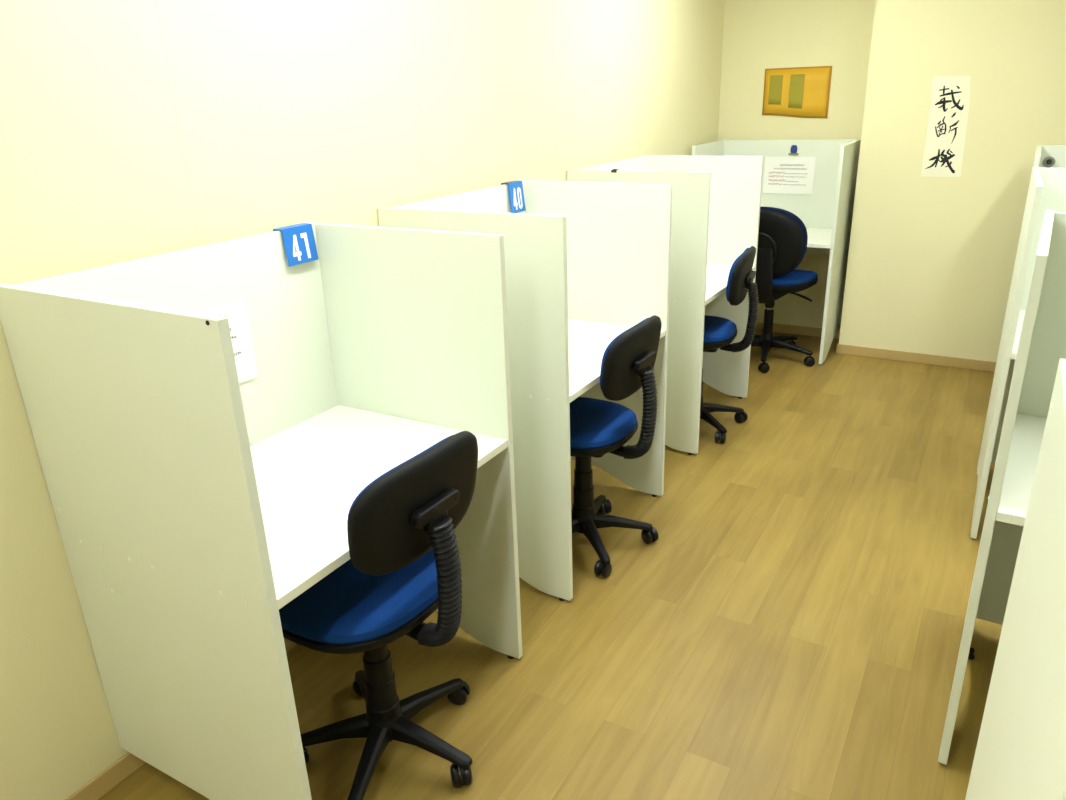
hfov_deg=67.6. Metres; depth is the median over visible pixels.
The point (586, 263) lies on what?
booth
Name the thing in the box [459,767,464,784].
hood
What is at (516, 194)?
number plaque
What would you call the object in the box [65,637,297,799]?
baseboard
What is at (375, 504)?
backrest cushion
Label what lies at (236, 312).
paper notice
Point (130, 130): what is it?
wall
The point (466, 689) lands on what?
hood
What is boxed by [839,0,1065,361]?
wall
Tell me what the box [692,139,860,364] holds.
booth
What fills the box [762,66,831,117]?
poster
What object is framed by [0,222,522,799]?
booth
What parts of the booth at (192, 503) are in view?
panel, panel, panel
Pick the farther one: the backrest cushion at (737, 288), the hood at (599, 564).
the backrest cushion at (737, 288)
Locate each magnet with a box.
[789,145,798,154]
[1043,157,1054,166]
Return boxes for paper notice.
[195,298,257,382]
[763,156,815,193]
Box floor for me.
[98,330,1001,799]
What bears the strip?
attached to the wall at (931, 260)
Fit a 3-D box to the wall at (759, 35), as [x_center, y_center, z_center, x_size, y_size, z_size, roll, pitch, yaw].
[1.648,-1.630,5.066,0.933,2.450,0.120,10,24,28]
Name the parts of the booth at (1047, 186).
panel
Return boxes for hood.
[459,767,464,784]
[463,684,469,694]
[597,562,601,573]
[651,528,655,538]
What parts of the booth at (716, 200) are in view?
panel, panel, panel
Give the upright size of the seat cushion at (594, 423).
0.047 m
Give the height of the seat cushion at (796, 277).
0.066 m
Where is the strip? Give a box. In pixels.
[921,76,970,176]
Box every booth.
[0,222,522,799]
[377,180,672,600]
[566,155,763,454]
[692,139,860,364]
[938,210,1065,764]
[965,358,1065,799]
[970,167,1065,538]
[1033,145,1065,167]
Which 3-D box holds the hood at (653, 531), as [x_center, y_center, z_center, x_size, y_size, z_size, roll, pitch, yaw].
[0.433,0.486,2.954,0.011,0.042,0.062,-14,24,-28]
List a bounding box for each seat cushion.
[279,549,437,643]
[570,397,636,448]
[703,315,736,342]
[773,269,817,284]
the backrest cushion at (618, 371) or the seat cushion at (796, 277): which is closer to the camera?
the backrest cushion at (618, 371)
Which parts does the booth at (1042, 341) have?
panel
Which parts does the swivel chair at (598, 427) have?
leg, leg, leg, leg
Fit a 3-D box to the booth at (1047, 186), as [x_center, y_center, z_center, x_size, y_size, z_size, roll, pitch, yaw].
[2.097,-0.120,2.757,0.832,1.255,0.669,10,24,28]
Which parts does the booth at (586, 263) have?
panel, panel, panel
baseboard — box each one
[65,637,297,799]
[755,321,839,338]
[838,344,995,371]
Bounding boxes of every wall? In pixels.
[0,0,724,799]
[718,0,875,327]
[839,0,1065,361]
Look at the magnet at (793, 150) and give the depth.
4.95 m
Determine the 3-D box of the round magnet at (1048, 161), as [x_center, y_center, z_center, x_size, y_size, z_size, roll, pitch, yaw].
[2.535,-1.169,3.915,0.052,0.052,0.009,10,24,28]
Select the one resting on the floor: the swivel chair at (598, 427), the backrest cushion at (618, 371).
the swivel chair at (598, 427)
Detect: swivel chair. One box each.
[279,431,477,799]
[570,315,661,577]
[700,246,758,443]
[751,207,817,372]
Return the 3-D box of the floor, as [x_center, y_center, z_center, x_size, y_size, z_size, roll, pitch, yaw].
[1.250,0.945,1.948,4.241,0.100,7.202,10,24,28]
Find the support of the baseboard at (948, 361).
attached to the wall at (931, 260)
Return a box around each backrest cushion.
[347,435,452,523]
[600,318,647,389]
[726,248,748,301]
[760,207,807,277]
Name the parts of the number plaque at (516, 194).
plate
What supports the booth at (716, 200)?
on the floor
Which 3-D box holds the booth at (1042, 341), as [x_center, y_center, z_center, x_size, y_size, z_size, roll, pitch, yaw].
[1.491,0.279,1.770,0.833,1.255,0.672,11,25,31]
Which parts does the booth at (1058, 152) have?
panel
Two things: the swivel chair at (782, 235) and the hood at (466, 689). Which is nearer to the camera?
the hood at (466, 689)
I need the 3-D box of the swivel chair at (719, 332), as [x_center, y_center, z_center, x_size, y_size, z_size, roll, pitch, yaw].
[0.796,-0.288,3.820,0.536,0.890,0.525,7,23,23]
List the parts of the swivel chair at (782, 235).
leg, leg, leg, leg, height lever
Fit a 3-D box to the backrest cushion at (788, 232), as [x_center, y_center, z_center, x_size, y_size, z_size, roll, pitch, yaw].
[1.324,-0.901,4.557,0.470,0.408,0.111,14,26,35]
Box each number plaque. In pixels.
[273,223,318,266]
[501,180,525,212]
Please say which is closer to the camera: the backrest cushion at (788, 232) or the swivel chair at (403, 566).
the swivel chair at (403, 566)
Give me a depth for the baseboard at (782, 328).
5.37 m
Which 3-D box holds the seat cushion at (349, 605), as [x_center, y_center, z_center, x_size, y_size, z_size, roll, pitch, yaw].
[-0.402,0.429,1.883,0.384,0.047,0.428,11,25,31]
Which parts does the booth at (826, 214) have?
panel, panel, panel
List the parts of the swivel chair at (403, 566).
leg, leg, leg, leg, leg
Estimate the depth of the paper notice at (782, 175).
5.02 m
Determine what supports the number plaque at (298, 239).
hanging from the booth at (192, 503)
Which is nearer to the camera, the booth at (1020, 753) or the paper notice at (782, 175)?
the booth at (1020, 753)
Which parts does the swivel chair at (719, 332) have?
leg, leg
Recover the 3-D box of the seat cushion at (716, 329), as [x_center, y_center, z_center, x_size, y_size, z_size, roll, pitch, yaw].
[0.771,-0.342,3.801,0.384,0.047,0.404,7,23,23]
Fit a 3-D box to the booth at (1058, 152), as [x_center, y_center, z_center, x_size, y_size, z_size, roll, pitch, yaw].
[2.714,-0.512,3.723,0.832,1.255,0.644,10,24,29]
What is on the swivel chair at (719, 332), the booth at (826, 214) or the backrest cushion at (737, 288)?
the backrest cushion at (737, 288)

